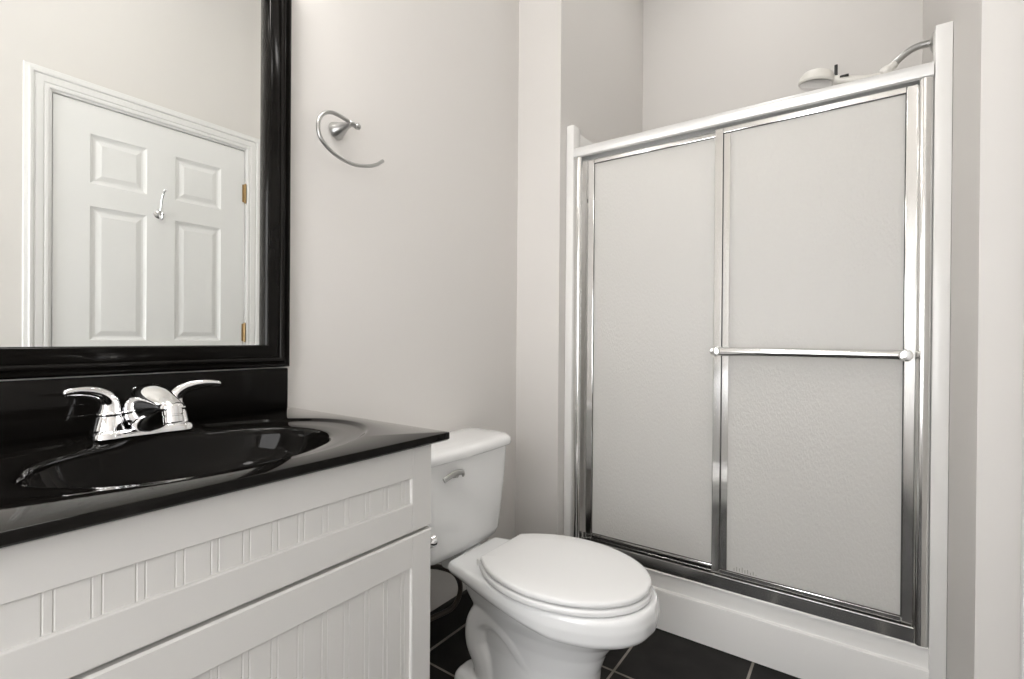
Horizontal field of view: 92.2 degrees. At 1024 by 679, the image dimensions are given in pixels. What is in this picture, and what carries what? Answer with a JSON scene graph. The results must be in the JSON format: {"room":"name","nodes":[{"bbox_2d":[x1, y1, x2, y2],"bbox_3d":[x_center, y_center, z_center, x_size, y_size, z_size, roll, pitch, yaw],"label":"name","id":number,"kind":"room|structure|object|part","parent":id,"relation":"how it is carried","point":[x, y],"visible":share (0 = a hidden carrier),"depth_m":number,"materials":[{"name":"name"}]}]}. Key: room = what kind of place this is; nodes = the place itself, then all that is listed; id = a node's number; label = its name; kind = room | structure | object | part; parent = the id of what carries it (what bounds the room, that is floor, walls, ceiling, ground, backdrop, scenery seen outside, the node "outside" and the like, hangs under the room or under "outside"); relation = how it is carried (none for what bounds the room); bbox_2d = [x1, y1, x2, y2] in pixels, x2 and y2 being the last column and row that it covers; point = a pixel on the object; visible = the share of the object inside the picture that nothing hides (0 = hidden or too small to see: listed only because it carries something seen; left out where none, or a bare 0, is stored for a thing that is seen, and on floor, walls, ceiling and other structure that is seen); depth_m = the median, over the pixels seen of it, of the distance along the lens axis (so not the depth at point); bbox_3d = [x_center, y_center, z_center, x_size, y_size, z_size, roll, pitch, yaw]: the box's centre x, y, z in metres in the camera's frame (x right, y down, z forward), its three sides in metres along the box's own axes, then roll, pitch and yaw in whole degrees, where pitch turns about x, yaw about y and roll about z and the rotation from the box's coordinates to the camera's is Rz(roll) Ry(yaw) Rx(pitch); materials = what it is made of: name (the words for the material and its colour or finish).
{"room":"bathroom","nodes":[
{"label":"bathroom","id":0,"kind":"room"},
{"bbox_2d":[0,0,518,611],"bbox_3d":[-0.531,-0.469,1.419,0.100,3.050,3.804,1,0,35],"label":"wall","id":1,"kind":"structure","parent":0,"point":[403,269],"depth_m":1.61,"materials":[{"name":"white paint"}]},
{"bbox_2d":[0,368,287,441],"bbox_3d":[-0.781,0.123,0.967,0.019,0.103,0.711,1,0,35],"label":"backsplash","id":2,"kind":"structure","parent":1,"relation":"attached to","point":[35,408],"depth_m":0.95,"materials":[{"name":"black stone"}]},
{"bbox_2d":[0,0,291,379],"bbox_3d":[-0.770,-0.415,0.967,0.030,0.968,0.708,1,0,35],"label":"wall mirror","id":3,"kind":"object","parent":1,"relation":"attached to","point":[145,145],"visible":1,"depth_m":1.00,"materials":[{"name":"mirror"}]},
{"bbox_2d":[316,110,383,167],"bbox_3d":[-0.463,-0.544,1.372,0.074,0.130,0.220,1,0,35],"label":"towel ring","id":4,"kind":"object","parent":1,"relation":"attached to","point":[337,130],"visible":1,"depth_m":1.35,"materials":[{"name":"silver metal"}]},
{"bbox_3d":[-0.471,-0.584,1.365,0.068,0.049,0.049,1,0,35],"label":"post","id":5,"kind":"part","parent":4,"relation":"part of","materials":[{"name":"silver metal"}]},
{"bbox_2d":[430,589,472,647],"bbox_3d":[-0.284,0.999,1.688,0.018,0.115,1.051,1,0,35],"label":"baseboard","id":6,"kind":"structure","parent":1,"relation":"attached to","point":[440,628],"depth_m":1.76,"materials":[{"name":"black tile"}]},
{"bbox_2d":[430,623,465,650],"bbox_3d":[-0.277,1.055,1.674,0.008,0.003,1.037,1,0,35],"label":"trim","id":7,"kind":"structure","parent":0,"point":[462,626],"depth_m":1.74,"materials":[{"name":"grey tile"}]},
{"bbox_2d":[515,0,643,536],"bbox_3d":[0.371,-0.466,2.429,0.208,3.050,0.913,1,0,35],"label":"wall","id":8,"kind":"structure","parent":0,"point":[581,61],"depth_m":2.07,"materials":[{"name":"white paint"}]},
{"bbox_2d":[430,627,799,678],"bbox_3d":[0.115,1.092,0.960,1.710,0.060,3.804,1,0,35],"label":"floor","id":9,"kind":"structure","parent":0,"point":[664,654],"depth_m":1.62,"materials":[{"name":"tile"}]},
{"bbox_2d":[0,444,430,678],"bbox_3d":[-0.572,0.625,0.825,0.533,0.864,0.685,1,0,35],"label":"vanity cabinet","id":10,"kind":"object","parent":9,"relation":"on","point":[324,574],"visible":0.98,"depth_m":0.66,"materials":[{"name":"paint"}]},
{"bbox_2d":[0,368,449,547],"bbox_3d":[-0.558,0.191,0.817,0.558,0.234,0.727,1,0,35],"label":"sink","id":11,"kind":"object","parent":10,"relation":"in","point":[55,479],"visible":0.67,"depth_m":0.87,"materials":[{"name":"black stone"}]},
{"bbox_2d":[62,380,220,440],"bbox_3d":[-0.669,0.127,0.907,0.180,0.093,0.183,0,0,-11],"label":"faucet","id":12,"kind":"object","parent":11,"relation":"on","point":[146,409],"visible":1,"depth_m":0.87,"materials":[{"name":"silver metal"}]},
{"bbox_3d":[-0.731,0.122,0.862,0.053,0.084,0.094,1,0,35],"label":"handle","id":13,"kind":"part","parent":12,"relation":"part of","materials":[{"name":"silver metal"}]},
{"bbox_3d":[-0.646,0.126,0.891,0.175,0.090,0.071,1,0,35],"label":"spout","id":14,"kind":"part","parent":12,"relation":"part of","materials":[{"name":"silver metal"}]},
{"bbox_3d":[-0.645,0.122,0.983,0.053,0.084,0.100,1,0,35],"label":"handle","id":15,"kind":"part","parent":12,"relation":"part of","materials":[{"name":"silver metal"}]},
{"bbox_3d":[-0.362,0.658,0.677,0.020,0.593,0.684,1,0,35],"label":"cabinet door","id":16,"kind":"part","parent":10,"relation":"part of","materials":[{"name":"paint"}]},
{"bbox_2d":[431,534,437,547],"bbox_3d":[-0.221,0.411,1.028,0.157,0.040,0.050,1,0,35],"label":"toilet paper holder","id":17,"kind":"object","parent":10,"relation":"attached to","point":[434,540],"visible":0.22,"depth_m":1.00,"materials":[{"name":"silver metal"}]},
{"bbox_2d":[428,427,659,678],"bbox_3d":[0.025,0.693,1.432,0.797,0.734,0.486,1,0,35],"label":"toilet","id":18,"kind":"object","parent":9,"relation":"on","point":[545,606],"visible":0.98,"depth_m":1.34,"materials":[{"name":"white ceramic"}]},
{"bbox_2d":[430,564,462,621],"bbox_3d":[-0.292,0.791,1.596,0.084,0.257,0.298,1,0,42],"label":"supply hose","id":19,"kind":"object","parent":18,"relation":"attached to","point":[453,606],"visible":0.37,"depth_m":1.63,"materials":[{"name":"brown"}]},
{"bbox_3d":[-0.173,0.401,1.459,0.031,0.031,0.094,1,0,35],"label":"flush lever","id":20,"kind":"part","parent":18,"relation":"part of","materials":[{"name":"silver metal"}]},
{"bbox_3d":[-0.208,0.512,1.597,0.208,0.303,0.452,1,0,35],"label":"tank","id":21,"kind":"part","parent":18,"relation":"part of","materials":[{"name":"white ceramic"}]},
{"bbox_3d":[-0.205,0.342,1.595,0.226,0.039,0.486,1,0,35],"label":"tank lid","id":22,"kind":"part","parent":18,"relation":"part of","materials":[{"name":"white ceramic"}]},
{"bbox_3d":[0.066,0.856,1.403,0.695,0.409,0.359,1,0,35],"label":"bowl","id":23,"kind":"part","parent":18,"relation":"part of","materials":[{"name":"white ceramic"}]},
{"bbox_3d":[0.152,0.642,1.347,0.457,0.016,0.372,1,0,35],"label":"seat","id":24,"kind":"part","parent":18,"relation":"part of","materials":[{"name":"white plastic"}]},
{"bbox_3d":[0.152,0.620,1.348,0.452,0.019,0.368,1,0,35],"label":"seat lid","id":25,"kind":"part","parent":18,"relation":"part of","materials":[{"name":"white plastic"}]},
{"bbox_2d":[564,21,953,678],"bbox_3d":[0.954,0.095,2.041,1.199,1.940,0.870,1,0,35],"label":"shower stall","id":26,"kind":"object","parent":9,"relation":"on","point":[801,645],"visible":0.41,"depth_m":1.48,"materials":[{"name":"white"}]},
{"bbox_2d":[572,61,933,646],"bbox_3d":[0.706,0.037,1.694,1.124,1.636,0.110,1,0,35],"label":"sliding shower door","id":27,"kind":"structure","parent":26,"relation":"attached to","point":[759,283],"depth_m":1.61,"materials":[{"name":"white glass"}]},
{"bbox_3d":[0.538,0.041,1.862,0.557,1.543,0.017,1,0,35],"label":"sliding panel","id":28,"kind":"part","parent":27,"relation":"part of","materials":[{"name":"white glass"}]},
{"bbox_3d":[0.538,0.038,1.862,0.512,1.511,0.006,1,0,35],"label":"glass pane","id":29,"kind":"part","parent":27,"relation":"part of","materials":[{"name":"white glass"}]},
{"bbox_3d":[0.927,0.043,1.563,0.501,1.512,0.006,1,0,35],"label":"glass pane","id":30,"kind":"part","parent":27,"relation":"part of","materials":[{"name":"white glass"}]},
{"bbox_3d":[0.927,0.045,1.563,0.546,1.544,0.017,1,0,35],"label":"sliding panel","id":31,"kind":"part","parent":27,"relation":"part of","materials":[{"name":"white glass"}]},
{"bbox_2d":[642,0,922,131],"bbox_3d":[1.236,-0.460,2.438,1.610,3.050,0.100,1,0,35],"label":"wall","id":32,"kind":"structure","parent":0,"point":[702,58],"depth_m":2.42,"materials":[{"name":"white paint"}]},
{"bbox_2d":[922,0,1023,678],"bbox_3d":[1.422,-0.455,1.481,0.202,3.050,1.249,1,0,35],"label":"wall","id":33,"kind":"structure","parent":0,"point":[987,306],"depth_m":1.02,"materials":[{"name":"white paint"}]},
{"bbox_2d":[798,32,933,91],"bbox_3d":[1.303,-1.011,1.836,0.411,0.122,0.126,1,0,35],"label":"shower","id":34,"kind":"object","parent":33,"relation":"attached to","point":[818,78],"visible":0.88,"depth_m":1.86,"materials":[{"name":"silver metal"}]},
{"bbox_3d":[1.274,-0.990,1.856,0.204,0.079,0.038,1,0,35],"label":"handle","id":35,"kind":"part","parent":34,"relation":"part of","materials":[{"name":"white plastic"}]},
{"bbox_3d":[1.421,-1.018,1.752,0.113,0.063,0.024,1,0,35],"label":"shower arm","id":36,"kind":"part","parent":34,"relation":"part of","materials":[{"name":"silver metal"}]},
{"bbox_3d":[0.415,-0.457,-0.014,0.120,3.050,2.355,1,0,35],"label":"wall","id":37,"kind":"structure","parent":0,"visible":0},
{"bbox_2d":[1019,330,1023,678],"bbox_3d":[0.763,0.002,0.605,0.019,2.133,0.936,1,0,35],"label":"trim","id":38,"kind":"structure","parent":37,"relation":"attached to","point":[1022,504],"depth_m":0.97,"materials":[{"name":"white paint"}]}
]}

